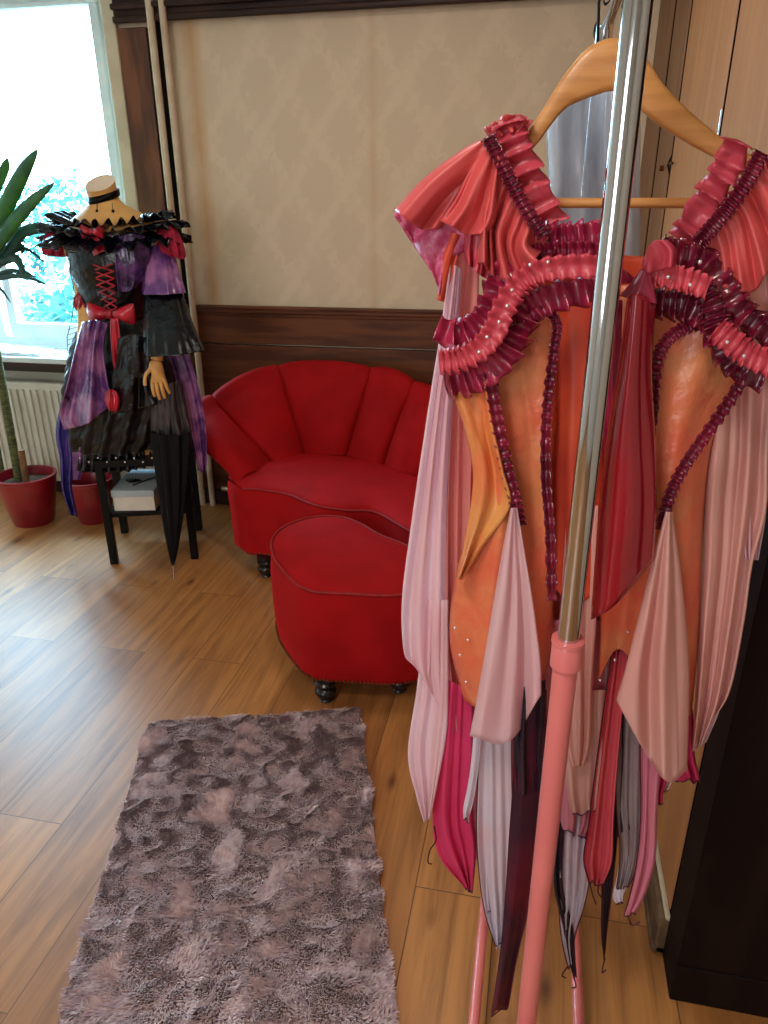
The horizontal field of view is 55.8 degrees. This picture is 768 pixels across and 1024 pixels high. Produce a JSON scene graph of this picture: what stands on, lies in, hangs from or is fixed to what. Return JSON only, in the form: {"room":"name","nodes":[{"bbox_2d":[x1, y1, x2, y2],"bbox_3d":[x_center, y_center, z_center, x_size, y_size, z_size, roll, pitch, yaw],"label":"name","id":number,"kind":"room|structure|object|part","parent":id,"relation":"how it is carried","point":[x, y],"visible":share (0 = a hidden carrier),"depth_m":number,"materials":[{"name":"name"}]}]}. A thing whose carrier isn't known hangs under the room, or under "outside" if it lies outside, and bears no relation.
{"room":"backstage room","nodes":[
{"label":"backstage room","id":0,"kind":"room"},
{"bbox_2d":[4,0,660,478],"bbox_3d":[-1.005,-1.395,3.686,4.420,2.750,0.300,4,23,11],"label":"wall","id":1,"kind":"structure","parent":0,"point":[302,136],"depth_m":3.22,"materials":[{"name":"paint"}]},
{"bbox_2d":[3,362,66,372],"bbox_3d":[-2.234,-0.818,3.948,2.000,0.043,0.165,4,23,11],"label":"trim","id":2,"kind":"structure","parent":1,"relation":"attached to","point":[8,366],"depth_m":3.79,"materials":[{"name":"brown wood"}]},
{"bbox_2d":[2,347,68,364],"bbox_3d":[-2.207,-0.875,3.987,2.030,0.030,0.300,4,23,11],"label":"trim","id":3,"kind":"structure","parent":1,"relation":"attached to","point":[58,358],"depth_m":3.78,"materials":[{"name":"white paint"}]},
{"bbox_2d":[0,343,60,356],"bbox_3d":[-1.985,-0.872,3.877,0.487,0.043,0.130,4,23,11],"label":"windowsill","id":4,"kind":"object","parent":3,"relation":"on","point":[6,349],"visible":0.97,"depth_m":3.85,"materials":[{"name":"white paint"}]},
{"bbox_2d":[0,0,125,347],"bbox_3d":[-2.067,-1.698,3.803,1.750,1.630,0.095,4,23,11],"label":"window","id":5,"kind":"structure","parent":1,"relation":"in","point":[37,334],"depth_m":3.58,"materials":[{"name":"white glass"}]},
{"bbox_2d":[100,0,138,210],"bbox_3d":[-2.121,-1.766,3.602,1.912,1.990,0.032,4,23,11],"label":"trim","id":6,"kind":"structure","parent":1,"relation":"attached to","point":[110,29],"depth_m":3.33,"materials":[{"name":"beige paint"}]},
{"bbox_2d":[117,27,168,221],"bbox_3d":[-1.111,-1.109,3.652,0.141,2.250,0.040,4,23,11],"label":"trim","id":7,"kind":"structure","parent":1,"relation":"attached to","point":[134,47],"depth_m":3.34,"materials":[{"name":"brown wood"}]},
{"bbox_2d":[56,481,229,504],"bbox_3d":[-1.058,-0.103,4.052,4.370,0.085,0.055,4,23,11],"label":"baseboard","id":8,"kind":"structure","parent":1,"relation":"attached to","point":[221,497],"depth_m":4.00,"materials":[{"name":"brown wood"}]},
{"bbox_2d":[155,21,188,303],"bbox_3d":[-0.995,-1.119,3.634,0.090,2.280,0.018,4,23,11],"label":"trim","id":9,"kind":"structure","parent":1,"relation":"attached to","point":[157,24],"depth_m":3.37,"materials":[{"name":"black wood"}]},
{"bbox_2d":[145,0,205,504],"bbox_3d":[-1.009,-1.312,3.489,0.033,2.750,0.034,4,23,11],"label":"pipe","id":10,"kind":"object","parent":1,"relation":"attached to","point":[149,9],"visible":0.45,"depth_m":3.28,"materials":[{"name":"metal"}]},
{"bbox_2d":[158,0,215,505],"bbox_3d":[-0.950,-1.308,3.477,0.031,2.750,0.032,4,23,11],"label":"pipe","id":11,"kind":"object","parent":1,"relation":"attached to","point":[162,9],"visible":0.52,"depth_m":3.38,"materials":[{"name":"metal"}]},
{"bbox_2d":[109,0,515,23],"bbox_3d":[-0.061,-2.295,2.897,2.306,0.488,0.080,4,23,11],"label":"trim","id":12,"kind":"structure","parent":1,"relation":"attached to","point":[124,11],"depth_m":3.06,"materials":[{"name":"brown wood"}]},
{"bbox_2d":[190,343,436,488],"bbox_3d":[0.043,-0.423,3.677,2.120,0.795,0.040,4,23,11],"label":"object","id":13,"kind":"structure","parent":1,"relation":"attached to","point":[222,363],"depth_m":3.63,"materials":[{"name":"brown wood"}]},
{"bbox_2d":[187,304,442,320],"bbox_3d":[0.037,-0.940,3.446,2.120,0.050,0.070,4,23,11],"label":"trim","id":14,"kind":"structure","parent":1,"relation":"attached to","point":[216,310],"depth_m":3.49,"materials":[{"name":"brown wood"}]},
{"bbox_2d":[197,315,438,349],"bbox_3d":[0.041,-0.871,3.491,2.120,0.156,0.040,4,23,11],"label":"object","id":15,"kind":"structure","parent":1,"relation":"attached to","point":[405,334],"depth_m":3.55,"materials":[{"name":"brown wood"}]},
{"bbox_2d":[0,491,767,1023],"bbox_3d":[-0.989,1.179,1.159,5.800,0.060,6.800,4,23,11],"label":"floor","id":16,"kind":"structure","parent":0,"point":[94,651],"depth_m":2.19,"materials":[{"name":"brown wood"}]},
{"bbox_2d":[0,465,56,527],"bbox_3d":[-1.837,-0.074,3.761,0.302,0.261,0.302,4,23,11],"label":"planter","id":17,"kind":"object","parent":16,"relation":"on","point":[31,504],"visible":0.96,"depth_m":3.68,"materials":[{"name":"red ceramic"}]},
{"bbox_2d":[0,149,54,482],"bbox_3d":[-1.724,-0.871,3.380,1.010,1.625,0.255,8,24,20],"label":"tree","id":18,"kind":"object","parent":17,"relation":"in","point":[12,233],"visible":0.92,"depth_m":3.12,"materials":[{"name":"green plant"}]},
{"bbox_3d":[-1.818,-0.222,3.662,0.041,0.192,0.034,4,23,11],"label":"cut stem","id":19,"kind":"part","parent":18,"relation":"part of","materials":[{"name":"brown wood"}]},
{"bbox_2d":[0,379,62,480],"bbox_3d":[-2.302,-0.435,4.119,1.360,0.655,0.072,4,23,11],"label":"radiator","id":20,"kind":"object","parent":16,"relation":"on","point":[35,404],"visible":0.41,"depth_m":3.97,"materials":[{"name":"metal"}]},
{"bbox_2d":[72,472,113,524],"bbox_3d":[-1.522,-0.070,3.780,0.260,0.236,0.260,4,23,11],"label":"planter","id":21,"kind":"object","parent":16,"relation":"on","point":[85,490],"visible":0.46,"depth_m":3.71,"materials":[{"name":"red ceramic"}]},
{"bbox_2d":[93,446,202,564],"bbox_3d":[-1.099,-0.073,3.439,0.420,0.500,0.392,-3,23,-7],"label":"side table","id":22,"kind":"object","parent":16,"relation":"on","point":[192,509],"visible":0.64,"depth_m":3.29,"materials":[{"name":"black paint"}]},
{"bbox_3d":[-1.244,0.019,3.260,0.034,0.470,0.034,-3,23,-7],"label":"leg","id":23,"kind":"part","parent":22,"relation":"part of","materials":[{"name":"black paint"}]},
{"bbox_2d":[63,174,170,455],"bbox_3d":[-1.060,-0.778,3.008,0.639,1.140,0.362,13,26,29],"label":"mannequin","id":24,"kind":"object","parent":22,"relation":"on","point":[104,202],"visible":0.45,"depth_m":2.84},
{"bbox_3d":[-1.248,-0.889,2.998,0.098,0.519,0.264,-8,24,-19],"label":"arm","id":25,"kind":"part","parent":24,"relation":"part of","materials":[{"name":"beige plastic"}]},
{"bbox_2d":[35,210,206,516],"bbox_3d":[-1.048,-0.595,3.117,0.883,1.300,0.498,8,24,20],"label":"dress","id":26,"kind":"object","parent":24,"relation":"attached to","point":[131,289],"visible":0.93,"depth_m":2.92,"materials":[{"name":"black fabric"}]},
{"bbox_3d":[-1.283,-0.826,2.957,0.083,0.397,0.003,4,23,11],"label":"dangling cord","id":27,"kind":"part","parent":26,"relation":"part of","materials":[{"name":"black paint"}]},
{"bbox_2d":[66,443,83,479],"bbox_3d":[-1.349,-0.271,3.187,0.128,0.294,0.023,4,23,11],"label":"drape","id":28,"kind":"object","parent":26,"relation":"hanging from","point":[74,457],"depth_m":3.20,"materials":[{"name":"purple fabric"}]},
{"bbox_2d":[60,320,109,429],"bbox_3d":[-1.248,-0.545,2.970,0.314,0.477,0.070,7,24,16],"label":"drape","id":29,"kind":"object","parent":26,"relation":"hanging from","point":[85,405],"depth_m":2.98,"materials":[{"name":"fabric"}]},
{"bbox_3d":[-0.988,-0.982,2.858,0.147,0.221,0.057,-3,23,-7],"label":"bust panel","id":30,"kind":"part","parent":26,"relation":"part of","materials":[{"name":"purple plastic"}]},
{"bbox_2d":[168,354,206,473],"bbox_3d":[-0.820,-0.409,3.042,0.141,0.526,0.050,11,25,25],"label":"drape","id":31,"kind":"object","parent":26,"relation":"hanging from","point":[182,366],"depth_m":3.01,"materials":[{"name":"fabric"}]},
{"bbox_3d":[-0.890,-0.864,2.876,0.102,0.474,0.356,-5,23,-11],"label":"arm","id":32,"kind":"part","parent":24,"relation":"part of","materials":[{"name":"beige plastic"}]},
{"bbox_3d":[-1.313,-0.116,3.583,0.034,0.470,0.034,-3,23,-7],"label":"leg","id":33,"kind":"part","parent":22,"relation":"part of","materials":[{"name":"black paint"}]},
{"bbox_2d":[111,469,158,510],"bbox_3d":[-1.134,-0.108,3.400,0.192,0.104,0.298,-1,23,-2],"label":"cardboard box","id":34,"kind":"object","parent":22,"relation":"on","point":[136,490],"visible":0.78,"depth_m":3.28,"materials":[{"name":"white cardboard"}]},
{"bbox_3d":[-1.134,-0.138,3.387,0.192,0.030,0.298,-1,23,-2],"label":"lid","id":35,"kind":"part","parent":34,"relation":"part of","materials":[{"name":"white cardboard"}]},
{"bbox_2d":[111,486,192,517],"bbox_3d":[-1.099,-0.059,3.444,0.371,0.020,0.346,-3,23,-7],"label":"shelf","id":36,"kind":"object","parent":22,"relation":"attached to","point":[187,510],"depth_m":3.28,"materials":[{"name":"black paint"}]},
{"bbox_3d":[-0.885,-0.002,3.305,0.034,0.470,0.034,-3,23,-7],"label":"leg","id":37,"kind":"part","parent":22,"relation":"part of","materials":[{"name":"black paint"}]},
{"bbox_3d":[-0.943,-0.128,3.608,0.034,0.470,0.034,-3,23,-7],"label":"leg","id":38,"kind":"part","parent":22,"relation":"part of","materials":[{"name":"black paint"}]},
{"bbox_2d":[150,418,190,579],"bbox_3d":[-0.876,-0.058,3.096,0.182,0.732,0.108,1,23,3],"label":"umbrella","id":39,"kind":"object","parent":16,"relation":"on","point":[171,454],"visible":1,"depth_m":3.02,"materials":[{"name":"fabric"}]},
{"bbox_2d":[221,486,227,490],"bbox_3d":[0.076,-0.011,3.770,1.952,0.122,0.024,4,23,11],"label":"pipe","id":40,"kind":"object","parent":16,"relation":"on","point":[224,488],"visible":0.15,"depth_m":3.92,"materials":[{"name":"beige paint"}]},
{"bbox_2d":[58,707,399,1023],"bbox_3d":[-0.351,0.859,1.786,0.700,0.042,1.144,-2,23,-5],"label":"shag rug","id":41,"kind":"object","parent":16,"relation":"on","point":[240,880],"visible":1,"depth_m":1.71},
{"bbox_2d":[201,360,472,577],"bbox_3d":[-0.095,-0.159,3.188,1.621,0.843,0.789,14,27,31],"label":"sofa","id":42,"kind":"object","parent":16,"relation":"on","point":[295,440],"visible":0.52,"depth_m":3.27,"materials":[{"name":"red fabric"}]},
{"bbox_3d":[-0.523,0.236,3.206,0.072,0.104,0.072,4,23,11],"label":"turned leg","id":43,"kind":"part","parent":42,"relation":"part of","materials":[{"name":"black paint"}]},
{"bbox_3d":[-0.057,0.037,3.151,1.188,0.310,0.641,14,27,31],"label":"seat","id":44,"kind":"part","parent":42,"relation":"part of","materials":[{"name":"red fabric"}]},
{"bbox_2d":[228,453,416,529],"bbox_3d":[-0.058,-0.120,3.081,1.173,0.054,0.630,14,27,31],"label":"seat cushion","id":45,"kind":"object","parent":42,"relation":"on","point":[350,485],"depth_m":3.07,"materials":[{"name":"red fabric"}]},
{"bbox_2d":[270,515,418,703],"bbox_3d":[-0.141,0.333,2.515,0.466,0.454,0.722,-17,28,-34],"label":"footstool","id":46,"kind":"object","parent":16,"relation":"on","point":[337,581],"visible":0.84,"depth_m":2.30,"materials":[{"name":"red fabric"}]},
{"bbox_3d":[-0.193,0.576,2.387,0.072,0.104,0.072,4,23,11],"label":"turned leg","id":47,"kind":"part","parent":46,"relation":"part of","materials":[{"name":"black paint"}]},
{"bbox_2d":[273,517,407,593],"bbox_3d":[-0.136,0.131,2.447,0.447,0.030,0.698,-12,25,-25],"label":"cushion","id":48,"kind":"object","parent":46,"relation":"on","point":[315,555],"depth_m":2.38,"materials":[{"name":"red fabric"}]},
{"bbox_3d":[-0.110,0.431,2.589,0.621,0.008,0.597,4,23,11],"label":"nailhead trim","id":49,"kind":"part","parent":46,"relation":"part of","materials":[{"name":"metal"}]},
{"bbox_3d":[0.053,0.555,2.434,0.072,0.104,0.072,4,23,11],"label":"turned leg","id":50,"kind":"part","parent":46,"relation":"part of","materials":[{"name":"black paint"}]},
{"bbox_2d":[468,0,653,1023],"bbox_3d":[0.296,0.156,1.208,0.225,1.779,0.665,4,23,11],"label":"rack","id":51,"kind":"object","parent":16,"relation":"on","point":[567,647],"visible":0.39,"depth_m":0.83,"materials":[{"name":"silver metal"}]},
{"bbox_3d":[0.205,0.879,1.516,0.021,0.021,0.560,4,23,11],"label":"rail","id":52,"kind":"part","parent":51,"relation":"part of","materials":[{"name":"pink metal"}]},
{"bbox_3d":[0.392,0.893,1.480,0.021,0.021,0.560,4,23,11],"label":"rail","id":53,"kind":"part","parent":51,"relation":"part of","materials":[{"name":"pink metal"}]},
{"bbox_2d":[546,0,640,255],"bbox_3d":[0.330,-0.427,1.127,0.176,0.648,0.109,4,23,11],"label":"garment cover","id":54,"kind":"object","parent":51,"relation":"hanging from","point":[577,139],"visible":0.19,"depth_m":1.06,"materials":[{"name":"grey fabric"}]},
{"bbox_3d":[0.283,-0.647,0.862,0.025,0.025,0.640,4,23,11],"label":"rail","id":55,"kind":"part","parent":51,"relation":"part of","materials":[{"name":"silver metal"}]},
{"bbox_2d":[527,38,751,207],"bbox_3d":[0.240,-0.487,0.794,0.353,0.287,0.015,4,23,11],"label":"hanger","id":56,"kind":"object","parent":51,"relation":"hanging from","point":[592,73],"visible":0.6,"depth_m":0.80,"materials":[{"name":"brown wood"}]},
{"bbox_2d":[394,114,767,1016],"bbox_3d":[0.254,0.260,1.064,0.502,1.497,0.196,4,23,11],"label":"dress","id":57,"kind":"object","parent":56,"relation":"hanging from","point":[684,461],"visible":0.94,"depth_m":0.94,"materials":[{"name":"pink fabric"}]},
{"bbox_3d":[0.165,0.027,0.993,0.159,0.612,0.062,4,23,11],"label":"bodice panel","id":58,"kind":"part","parent":57,"relation":"part of","materials":[{"name":"orange fabric"}]},
{"bbox_3d":[0.152,-0.075,0.910,0.069,0.202,0.015,4,23,11],"label":"ruched trim","id":59,"kind":"part","parent":57,"relation":"part of","materials":[{"name":"fabric"}]},
{"bbox_3d":[0.187,-0.060,0.909,0.094,0.387,0.015,4,23,11],"label":"ruched trim","id":60,"kind":"part","parent":57,"relation":"part of","materials":[{"name":"fabric"}]},
{"bbox_3d":[0.250,-0.074,0.948,0.104,0.435,0.026,4,23,11],"label":"panel","id":61,"kind":"part","parent":57,"relation":"part of","materials":[{"name":"orange fabric"}]},
{"bbox_3d":[0.353,0.020,0.951,0.196,0.613,0.056,4,23,11],"label":"bodice panel","id":62,"kind":"part","parent":57,"relation":"part of","materials":[{"name":"orange fabric"}]},
{"bbox_3d":[0.335,-0.152,0.837,0.063,0.150,0.015,4,23,11],"label":"ruched trim","id":63,"kind":"part","parent":57,"relation":"part of","materials":[{"name":"fabric"}]},
{"bbox_3d":[0.377,-0.069,0.862,0.080,0.207,0.015,4,23,11],"label":"ruched trim","id":64,"kind":"part","parent":57,"relation":"part of","materials":[{"name":"fabric"}]},
{"bbox_2d":[644,0,741,915],"bbox_3d":[0.920,-0.754,2.128,0.143,2.750,2.410,4,23,11],"label":"wall","id":65,"kind":"structure","parent":0,"point":[670,910],"depth_m":1.63,"materials":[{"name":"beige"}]},
{"bbox_2d":[643,859,669,952],"bbox_3d":[0.853,0.483,2.604,0.070,0.100,2.310,4,23,11],"label":"baseboard","id":66,"kind":"structure","parent":65,"relation":"attached to","point":[657,925],"depth_m":1.60,"materials":[{"name":"brown wood"}]},
{"bbox_2d":[640,0,675,256],"bbox_3d":[1.049,-1.120,2.915,0.045,2.580,0.460,4,23,11],"label":"trim","id":67,"kind":"structure","parent":65,"relation":"attached to","point":[667,7],"depth_m":2.72,"materials":[{"name":"brown wood"}]},
{"bbox_2d":[656,842,669,920],"bbox_3d":[0.847,0.431,2.584,0.022,0.012,2.310,4,23,11],"label":"trim","id":68,"kind":"structure","parent":65,"relation":"attached to","point":[658,860],"depth_m":1.61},
{"bbox_2d":[645,0,691,252],"bbox_3d":[0.959,-0.956,2.520,0.045,2.580,0.335,4,23,11],"label":"trim","id":69,"kind":"structure","parent":65,"relation":"attached to","point":[683,8],"depth_m":2.37,"materials":[{"name":"brown wood"}]},
{"bbox_2d":[659,0,739,239],"bbox_3d":[0.862,-0.788,2.118,0.058,2.580,0.844,4,23,11],"label":"door","id":70,"kind":"structure","parent":65,"relation":"in","point":[713,22],"depth_m":1.87,"materials":[{"name":"brown wood"}]},
{"bbox_2d":[657,0,767,908],"bbox_3d":[0.701,-0.483,1.388,0.049,2.580,0.758,4,23,11],"label":"door","id":71,"kind":"structure","parent":65,"relation":"in","point":[745,119],"depth_m":1.47,"materials":[{"name":"brown wood"}]},
{"bbox_2d":[670,499,767,979],"bbox_3d":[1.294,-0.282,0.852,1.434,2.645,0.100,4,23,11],"label":"cabinet","id":72,"kind":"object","parent":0,"point":[719,916],"depth_m":1.32,"materials":[{"name":"black wood"}]},
{"bbox_2d":[663,922,767,1017],"bbox_3d":[1.298,0.991,1.380,1.435,0.100,0.102,4,23,11],"label":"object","id":73,"kind":"structure","parent":72,"relation":"attached to","point":[705,987],"depth_m":1.46,"materials":[{"name":"black wood"}]},
{"label":"outside","id":74,"kind":"structure","parent":0,"visible":0},
{"bbox_2d":[6,293,75,322],"bbox_3d":[-4.270,-4.758,23.446,42.000,0.200,35.800,4,23,11],"label":"floor","id":75,"kind":"structure","parent":74,"point":[47,302],"depth_m":38.12,"materials":[{"name":"white"}]},
{"bbox_2d":[0,167,88,346],"bbox_3d":[-8.582,-5.674,18.811,5.369,5.882,4.937,-4,23,-10],"label":"leafy tree","id":76,"kind":"object","parent":75,"relation":"on","point":[58,188],"visible":0.23,"depth_m":18.91,"materials":[{"name":"green plant"}]},
{"bbox_2d":[10,179,87,347],"bbox_3d":[-3.255,-1.896,9.950,3.713,4.917,3.264,4,23,11],"label":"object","id":77,"kind":"object","parent":75,"relation":"on","point":[64,304],"visible":0.02,"depth_m":9.27,"materials":[{"name":"green plant"}]}
]}

